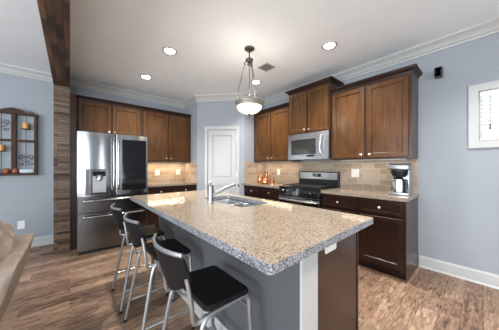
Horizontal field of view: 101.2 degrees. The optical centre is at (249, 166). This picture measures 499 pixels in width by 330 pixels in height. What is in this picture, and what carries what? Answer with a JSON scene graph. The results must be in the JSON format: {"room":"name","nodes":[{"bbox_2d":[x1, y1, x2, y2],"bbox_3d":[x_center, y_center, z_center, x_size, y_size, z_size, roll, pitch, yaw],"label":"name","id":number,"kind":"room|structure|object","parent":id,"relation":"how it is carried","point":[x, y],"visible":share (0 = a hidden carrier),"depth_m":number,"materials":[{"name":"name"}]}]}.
{"room":"kitchen","nodes":[
{"label":"kitchen","id":0,"kind":"room"},
{"bbox_2d":[0,72,184,236],"bbox_3d":[-4.055,-0.122,2.696,6.850,2.740,0.120,0,0,-41],"label":"wall","id":1,"kind":"structure","parent":0,"point":[29,199],"depth_m":3.19,"materials":[{"name":"blue paint"}]},
{"bbox_2d":[0,107,37,175],"bbox_3d":[-3.495,-0.372,3.037,0.506,1.000,0.104,0,0,-41],"label":"wall rack","id":2,"kind":"object","parent":1,"relation":"attached to","point":[14,112],"visible":0.99,"depth_m":3.04,"materials":[{"name":"brown wood"}]},
{"bbox_2d":[0,145,4,150],"bbox_3d":[-3.585,-0.274,2.955,0.080,0.084,0.079,0,0,-41],"label":"candle","id":3,"kind":"object","parent":2,"relation":"on","point":[2,147],"visible":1,"depth_m":2.94,"materials":[{"name":"orange wax"}]},
{"bbox_2d":[0,141,5,173],"bbox_3d":[-3.585,-0.140,2.955,0.100,0.475,0.100,0,0,-41],"label":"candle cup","id":4,"kind":"object","parent":2,"relation":"on","point":[1,141],"depth_m":2.97,"materials":[{"name":"glass"}]},
{"bbox_2d":[3,168,9,173],"bbox_3d":[-3.551,0.060,2.994,0.072,0.075,0.071,0,0,-41],"label":"jar","id":5,"kind":"object","parent":2,"relation":"on","point":[5,170],"visible":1,"depth_m":2.97,"materials":[{"name":"orange ceramic"}]},
{"bbox_2d":[12,168,18,172],"bbox_3d":[-3.487,0.060,3.050,0.072,0.075,0.071,0,0,-41],"label":"jar","id":6,"kind":"object","parent":2,"relation":"on","point":[14,170],"visible":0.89,"depth_m":3.03,"materials":[{"name":"orange ceramic"}]},
{"bbox_2d":[0,173,37,175],"bbox_3d":[-3.498,0.113,3.041,0.486,0.030,0.094,0,0,-41],"label":"shelf","id":7,"kind":"object","parent":2,"relation":"attached to","point":[8,174],"depth_m":3.03,"materials":[{"name":"brown wood"}]},
{"bbox_2d":[22,123,28,128],"bbox_3d":[-3.402,-0.619,3.115,0.080,0.084,0.079,0,0,-41],"label":"candle","id":8,"kind":"object","parent":2,"relation":"on","point":[24,125],"visible":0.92,"depth_m":3.09,"materials":[{"name":"orange wax"}]},
{"bbox_2d":[20,169,33,172],"bbox_3d":[-3.391,0.066,3.135,0.157,0.063,0.064,0,0,-41],"label":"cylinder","id":9,"kind":"object","parent":2,"relation":"on","point":[21,170],"visible":0.91,"depth_m":3.11,"materials":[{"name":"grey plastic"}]},
{"bbox_2d":[17,221,24,228],"bbox_3d":[-3.475,0.883,3.119,0.075,0.120,0.007,0,0,-41],"label":"wall outlet","id":10,"kind":"object","parent":1,"relation":"attached to","point":[20,224],"visible":1,"depth_m":3.11,"materials":[{"name":"white plastic"}]},
{"bbox_2d":[31,234,53,246],"bbox_3d":[-4.850,1.178,1.904,4.410,0.140,0.026,0,0,-41],"label":"baseboard","id":11,"kind":"structure","parent":1,"relation":"attached to","point":[49,239],"depth_m":3.27,"materials":[{"name":"white paint"}]},
{"bbox_2d":[76,94,141,135],"bbox_3d":[-2.514,-0.847,3.710,0.955,0.610,0.381,0,0,-41],"label":"upper cabinet","id":12,"kind":"object","parent":1,"relation":"attached to","point":[93,114],"visible":0.96,"depth_m":3.55,"materials":[{"name":"brown wood"}]},
{"bbox_2d":[148,162,183,182],"bbox_3d":[-1.901,0.116,4.496,0.981,0.434,0.008,0,0,-41],"label":"backsplash","id":13,"kind":"structure","parent":1,"relation":"attached to","point":[167,170],"depth_m":4.53,"materials":[{"name":"tile"}]},
{"bbox_2d":[142,106,190,161],"bbox_3d":[-1.779,-0.627,4.354,0.995,1.050,0.381,0,0,-41],"label":"upper cabinet","id":14,"kind":"object","parent":1,"relation":"attached to","point":[168,133],"visible":0.98,"depth_m":4.21,"materials":[{"name":"brown wood"}]},
{"bbox_2d":[185,102,196,190],"bbox_3d":[-1.280,-0.122,4.620,0.100,2.740,0.640,0,0,-41],"label":"wall","id":15,"kind":"structure","parent":0,"point":[192,109],"depth_m":4.48,"materials":[{"name":"blue paint"}]},
{"bbox_2d":[184,162,196,182],"bbox_3d":[-1.322,0.116,4.584,0.008,0.434,0.639,0,0,-41],"label":"backsplash","id":16,"kind":"structure","parent":15,"relation":"attached to","point":[190,168],"depth_m":4.57,"materials":[{"name":"tile"}]},
{"bbox_2d":[197,100,243,195],"bbox_3d":[-0.602,-0.122,4.335,1.006,2.740,0.100,0,0,7],"label":"wall","id":17,"kind":"structure","parent":0,"point":[209,113],"depth_m":4.30,"materials":[{"name":"blue paint"}]},
{"bbox_2d":[205,126,238,194],"bbox_3d":[-0.577,0.200,4.273,0.744,2.097,0.107,0,0,7],"label":"door","id":18,"kind":"structure","parent":17,"relation":"in","point":[221,143],"depth_m":4.29,"materials":[{"name":"white paint"}]},
{"bbox_2d":[0,17,498,107],"bbox_3d":[-0.832,-1.435,-0.037,7.900,0.115,8.240,0,0,-41],"label":"trim","id":19,"kind":"structure","parent":17,"relation":"attached to","point":[489,27],"depth_m":3.08,"materials":[{"name":"white paint"}]},
{"bbox_2d":[0,0,498,101],"bbox_3d":[-0.831,-1.542,-0.023,8.120,0.100,8.460,0,0,-41],"label":"ceiling","id":20,"kind":"structure","parent":0,"point":[113,43],"depth_m":2.35,"materials":[{"name":"paint"}]},
{"bbox_2d":[37,0,69,86],"bbox_3d":[-0.410,-1.342,0.332,0.180,0.300,8.240,0,0,-41],"label":"ceiling beam","id":21,"kind":"structure","parent":20,"relation":"attached to","point":[54,14],"depth_m":1.86,"materials":[{"name":"brown wood"}]},
{"bbox_2d":[140,74,151,79],"bbox_3d":[-1.716,-1.487,3.402,0.184,0.010,0.184,0,0,-41],"label":"recessed light","id":22,"kind":"object","parent":20,"relation":"in","point":[143,76],"visible":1,"depth_m":3.39,"materials":[{"name":"white paint"}]},
{"bbox_2d":[162,47,176,54],"bbox_3d":[-1.026,-1.487,2.637,0.184,0.010,0.184,0,0,-41],"label":"recessed light","id":23,"kind":"object","parent":20,"relation":"in","point":[168,50],"visible":1,"depth_m":2.62,"materials":[{"name":"white paint"}]},
{"bbox_2d":[235,46,263,116],"bbox_3d":[-0.002,-1.059,2.583,0.368,0.864,0.368,0,0,-41],"label":"pendant light","id":24,"kind":"object","parent":20,"relation":"hanging from","point":[249,105],"visible":1,"depth_m":2.50,"materials":[{"name":"white glass"}]},
{"bbox_2d":[251,80,260,83],"bbox_3d":[0.112,-1.487,3.607,0.184,0.010,0.184,0,0,-41],"label":"recessed light","id":25,"kind":"object","parent":20,"relation":"in","point":[252,81],"visible":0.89,"depth_m":3.57,"materials":[{"name":"white paint"}]},
{"bbox_2d":[257,62,274,71],"bbox_3d":[0.253,-1.488,3.066,0.200,0.008,0.200,0,0,-41],"label":"ceiling vent","id":26,"kind":"object","parent":20,"relation":"in","point":[266,66],"visible":1,"depth_m":3.07,"materials":[{"name":"grey metal"}]},
{"bbox_2d":[321,41,336,49],"bbox_3d":[0.982,-1.487,2.521,0.184,0.010,0.184,0,0,-41],"label":"recessed light","id":27,"kind":"object","parent":20,"relation":"in","point":[329,45],"visible":1,"depth_m":2.51,"materials":[{"name":"white paint"}]},
{"bbox_2d":[0,239,498,329],"bbox_3d":[-0.831,1.288,-0.023,8.120,0.080,8.460,0,0,-41],"label":"floor","id":28,"kind":"structure","parent":0,"point":[63,290],"depth_m":1.93,"materials":[{"name":"brown wood"}]},
{"bbox_2d":[0,221,33,322],"bbox_3d":[-1.965,0.797,1.096,1.084,0.903,0.948,0,0,-41],"label":"leather armchair","id":29,"kind":"object","parent":28,"relation":"on","point":[14,249],"visible":1,"depth_m":1.26,"materials":[{"name":"beige leather"}]},
{"bbox_2d":[0,221,19,260],"bbox_3d":[-1.721,0.534,1.284,0.366,0.377,0.772,0,0,-41],"label":"pillow","id":30,"kind":"object","parent":29,"relation":"on","point":[9,241],"depth_m":1.31,"materials":[{"name":"beige fabric"}]},
{"bbox_2d":[54,85,69,252],"bbox_3d":[-2.946,0.028,3.229,0.180,2.440,0.540,0,0,-41],"label":"column","id":31,"kind":"structure","parent":28,"relation":"on","point":[61,93],"depth_m":3.02,"materials":[{"name":"brown wood"}]},
{"bbox_2d":[70,93,75,249],"bbox_3d":[-2.837,0.073,3.297,0.066,2.350,0.578,0,0,-41],"label":"panel","id":32,"kind":"object","parent":28,"relation":"on","point":[72,95],"visible":1,"depth_m":3.07,"materials":[{"name":"brown wood"}]},
{"bbox_2d":[76,131,147,254],"bbox_3d":[-2.300,0.376,3.425,0.910,1.745,0.936,0,0,-41],"label":"refrigerator","id":33,"kind":"object","parent":28,"relation":"on","point":[110,168],"visible":0.92,"depth_m":3.06,"materials":[{"name":"grey metal"}]},
{"bbox_2d":[110,203,167,313],"bbox_3d":[-1.108,0.805,2.027,0.444,0.886,0.458,0,0,-41],"label":"bar stool","id":34,"kind":"object","parent":28,"relation":"on","point":[149,231],"visible":0.77,"depth_m":1.92,"materials":[{"name":"silver metal"}]},
{"bbox_2d":[123,212,195,329],"bbox_3d":[-0.728,0.805,1.609,0.444,0.886,0.458,0,0,-41],"label":"bar stool","id":35,"kind":"object","parent":28,"relation":"on","point":[136,234],"visible":0.77,"depth_m":1.53,"materials":[{"name":"silver metal"}]},
{"bbox_2d":[147,184,195,227],"bbox_3d":[-1.686,0.810,4.253,0.985,0.876,0.657,0,0,-41],"label":"base cabinet","id":36,"kind":"object","parent":28,"relation":"on","point":[153,219],"visible":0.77,"depth_m":3.87,"materials":[{"name":"brown wood"}]},
{"bbox_2d":[148,181,196,186],"bbox_3d":[-1.691,0.353,4.261,0.989,0.038,0.639,0,0,-41],"label":"countertop","id":37,"kind":"structure","parent":36,"relation":"on","point":[175,183],"depth_m":4.10,"materials":[{"name":"stone"}]},
{"bbox_2d":[152,233,252,329],"bbox_3d":[-0.269,0.805,1.100,0.444,0.886,0.458,0,0,-41],"label":"bar stool","id":38,"kind":"object","parent":28,"relation":"on","point":[213,289],"visible":1,"depth_m":1.02,"materials":[{"name":"silver metal"}]},
{"bbox_2d":[157,199,357,329],"bbox_3d":[-0.182,0.810,1.950,0.688,0.876,2.086,0,0,-41],"label":"kitchen island","id":39,"kind":"object","parent":28,"relation":"on","point":[319,291],"visible":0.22,"depth_m":1.19,"materials":[{"name":"grey paint"}]},
{"bbox_2d":[130,190,372,274],"bbox_3d":[-0.273,0.353,1.845,0.996,0.038,2.184,0,0,-41],"label":"island countertop","id":40,"kind":"structure","parent":39,"relation":"on","point":[270,236],"depth_m":1.19,"materials":[{"name":"stone"}]},
{"bbox_2d":[207,182,238,202],"bbox_3d":[-0.251,0.237,1.977,0.313,0.194,0.067,0,0,-19],"label":"kitchen faucet","id":41,"kind":"object","parent":40,"relation":"on","point":[211,193],"visible":1,"depth_m":1.94,"materials":[{"name":"silver metal"}]},
{"bbox_2d":[215,199,255,206],"bbox_3d":[-0.155,0.472,2.044,0.336,0.195,0.676,0,0,-41],"label":"sink","id":42,"kind":"object","parent":40,"relation":"in","point":[226,201],"visible":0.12,"depth_m":2.24,"materials":[{"name":"silver metal"}]},
{"bbox_2d":[325,243,335,253],"bbox_3d":[0.454,0.433,1.143,0.120,0.075,0.007,0,0,-41],"label":"wall outlet","id":43,"kind":"object","parent":39,"relation":"attached to","point":[332,247],"visible":0.47,"depth_m":1.14,"materials":[{"name":"white plastic"}]},
{"bbox_2d":[244,185,278,201],"bbox_3d":[0.415,0.810,4.040,0.652,0.876,0.963,0,0,-41],"label":"base cabinet","id":44,"kind":"object","parent":28,"relation":"on","point":[266,193],"visible":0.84,"depth_m":3.81,"materials":[{"name":"brown wood"}]},
{"bbox_2d":[242,182,288,188],"bbox_3d":[0.409,0.353,4.060,0.634,0.038,0.999,0,0,-41],"label":"countertop","id":45,"kind":"structure","parent":44,"relation":"on","point":[276,185],"depth_m":3.87,"materials":[{"name":"stone"}]},
{"bbox_2d":[257,173,262,182],"bbox_3d":[0.215,0.231,4.202,0.112,0.205,0.112,0,0,-41],"label":"copper canister","id":46,"kind":"object","parent":45,"relation":"on","point":[259,176],"visible":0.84,"depth_m":4.16,"materials":[{"name":"orange metal"}]},
{"bbox_2d":[260,175,268,183],"bbox_3d":[0.302,0.245,4.056,0.163,0.176,0.195,0,0,-6],"label":"copper kettle","id":47,"kind":"object","parent":45,"relation":"on","point":[263,181],"visible":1,"depth_m":3.98,"materials":[{"name":"orange metal"}]},
{"bbox_2d":[278,171,339,208],"bbox_3d":[0.954,0.665,3.360,0.709,1.165,0.758,0,0,-41],"label":"gas range","id":48,"kind":"object","parent":28,"relation":"on","point":[307,192],"visible":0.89,"depth_m":3.29,"materials":[{"name":"black metal"}]},
{"bbox_2d":[279,185,338,190],"bbox_3d":[0.963,0.333,3.368,0.555,0.020,0.758,0,0,-41],"label":"cooktop","id":49,"kind":"object","parent":48,"relation":"in","point":[286,187],"depth_m":3.20,"materials":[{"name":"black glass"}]},
{"bbox_2d":[322,193,359,264],"bbox_3d":[1.397,0.810,2.917,0.652,0.876,0.485,0,0,-41],"label":"base cabinet","id":50,"kind":"object","parent":28,"relation":"on","point":[340,203],"visible":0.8,"depth_m":2.70,"materials":[{"name":"brown wood"}]},
{"bbox_2d":[358,197,417,283],"bbox_3d":[1.718,0.810,2.550,0.652,0.876,0.488,0,0,-41],"label":"base cabinet","id":51,"kind":"object","parent":28,"relation":"on","point":[389,246],"visible":0.96,"depth_m":2.34,"materials":[{"name":"brown wood"}]},
{"bbox_2d":[321,187,418,201],"bbox_3d":[1.568,0.353,2.736,0.634,0.038,0.981,0,0,-41],"label":"countertop","id":52,"kind":"structure","parent":51,"relation":"on","point":[364,193],"depth_m":2.56,"materials":[{"name":"stone"}]},
{"bbox_2d":[388,163,412,195],"bbox_3d":[1.802,0.146,2.458,0.220,0.375,0.205,0,0,-41],"label":"coffee maker","id":53,"kind":"object","parent":52,"relation":"on","point":[401,173],"visible":1,"depth_m":2.39,"materials":[{"name":"silver metal"}]},
{"bbox_2d":[391,170,407,176],"bbox_3d":[1.783,0.076,2.442,0.170,0.084,0.170,0,0,-41],"label":"basket","id":54,"kind":"object","parent":53,"relation":"on","point":[394,173],"depth_m":2.38,"materials":[{"name":"black plastic"}]},
{"bbox_2d":[244,105,264,161],"bbox_3d":[0.084,-0.122,4.459,0.600,2.740,0.100,0,0,-41],"label":"wall","id":55,"kind":"structure","parent":0,"point":[248,121],"depth_m":4.32,"materials":[{"name":"blue paint"}]},
{"bbox_2d":[244,162,264,182],"bbox_3d":[0.118,0.116,4.416,0.585,0.434,0.008,0,0,-41],"label":"backsplash","id":56,"kind":"structure","parent":55,"relation":"attached to","point":[252,170],"depth_m":4.36,"materials":[{"name":"tile"}]},
{"bbox_2d":[265,32,498,274],"bbox_3d":[2.643,-0.122,2.082,0.120,2.740,7.050,0,0,-41],"label":"wall","id":57,"kind":"structure","parent":0,"point":[458,184],"depth_m":2.34,"materials":[{"name":"blue paint"}]},
{"bbox_2d":[253,102,300,161],"bbox_3d":[0.517,-0.627,4.128,0.379,1.050,0.965,0,0,-41],"label":"upper cabinet","id":58,"kind":"object","parent":57,"relation":"attached to","point":[271,125],"visible":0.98,"depth_m":3.97,"materials":[{"name":"brown wood"}]},
{"bbox_2d":[285,76,343,135],"bbox_3d":[1.071,-0.942,3.464,0.421,0.780,0.870,0,0,-41],"label":"upper cabinet","id":59,"kind":"object","parent":57,"relation":"attached to","point":[309,104],"visible":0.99,"depth_m":3.29,"materials":[{"name":"brown wood"}]},
{"bbox_2d":[288,130,330,159],"bbox_3d":[1.050,-0.335,3.444,0.443,0.431,0.758,0,0,-41],"label":"microwave","id":60,"kind":"object","parent":59,"relation":"attached to","point":[313,145],"visible":0.95,"depth_m":3.30,"materials":[{"name":"silver metal"}]},
{"bbox_2d":[265,159,417,192],"bbox_3d":[1.230,0.116,3.598,0.008,0.434,2.704,0,0,-41],"label":"backsplash","id":61,"kind":"structure","parent":57,"relation":"attached to","point":[373,174],"depth_m":3.20,"materials":[{"name":"tile"}]},
{"bbox_2d":[351,169,358,176],"bbox_3d":[1.619,0.098,3.139,0.010,0.125,0.115,0,0,-41],"label":"light switch","id":62,"kind":"object","parent":61,"relation":"attached to","point":[354,172],"visible":1,"depth_m":3.14,"materials":[{"name":"white plastic"}]},
{"bbox_2d":[330,63,422,159],"bbox_3d":[1.676,-0.632,2.805,0.379,1.060,1.020,0,0,-41],"label":"upper cabinet","id":63,"kind":"object","parent":57,"relation":"attached to","point":[374,117],"visible":1,"depth_m":2.62,"materials":[{"name":"brown wood"}]},
{"bbox_2d":[342,159,406,160],"bbox_3d":[1.684,-0.096,2.843,0.040,0.012,0.800,0,0,-41],"label":"light","id":64,"kind":"object","parent":63,"relation":"attached to","point":[368,159],"visible":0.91,"depth_m":2.77,"materials":[{"name":"white plastic"}]},
{"bbox_2d":[434,66,442,78],"bbox_3d":[2.210,-1.092,2.394,0.120,0.110,0.068,0,0,-41],"label":"wall speaker","id":65,"kind":"object","parent":57,"relation":"attached to","point":[438,72],"visible":1,"depth_m":2.35,"materials":[{"name":"black plastic"}]},
{"bbox_2d":[419,255,498,289],"bbox_3d":[3.483,1.178,1.012,0.026,0.140,4.135,0,0,-41],"label":"baseboard","id":66,"kind":"structure","parent":57,"relation":"attached to","point":[480,277],"depth_m":2.29,"materials":[{"name":"white paint"}]},
{"bbox_2d":[468,80,498,147],"bbox_3d":[2.686,-0.542,2.002,0.120,0.680,0.745,0,0,-41],"label":"window","id":67,"kind":"structure","parent":57,"relation":"in","point":[474,104],"depth_m":2.20,"materials":[{"name":"white paint"}]},
{"bbox_2d":[480,88,498,140],"bbox_3d":[2.674,-0.544,1.992,0.053,0.522,0.583,0,0,-41],"label":"window blind","id":68,"kind":"object","parent":67,"relation":"attached to","point":[489,94],"visible":1,"depth_m":2.16,"materials":[{"name":"white"}]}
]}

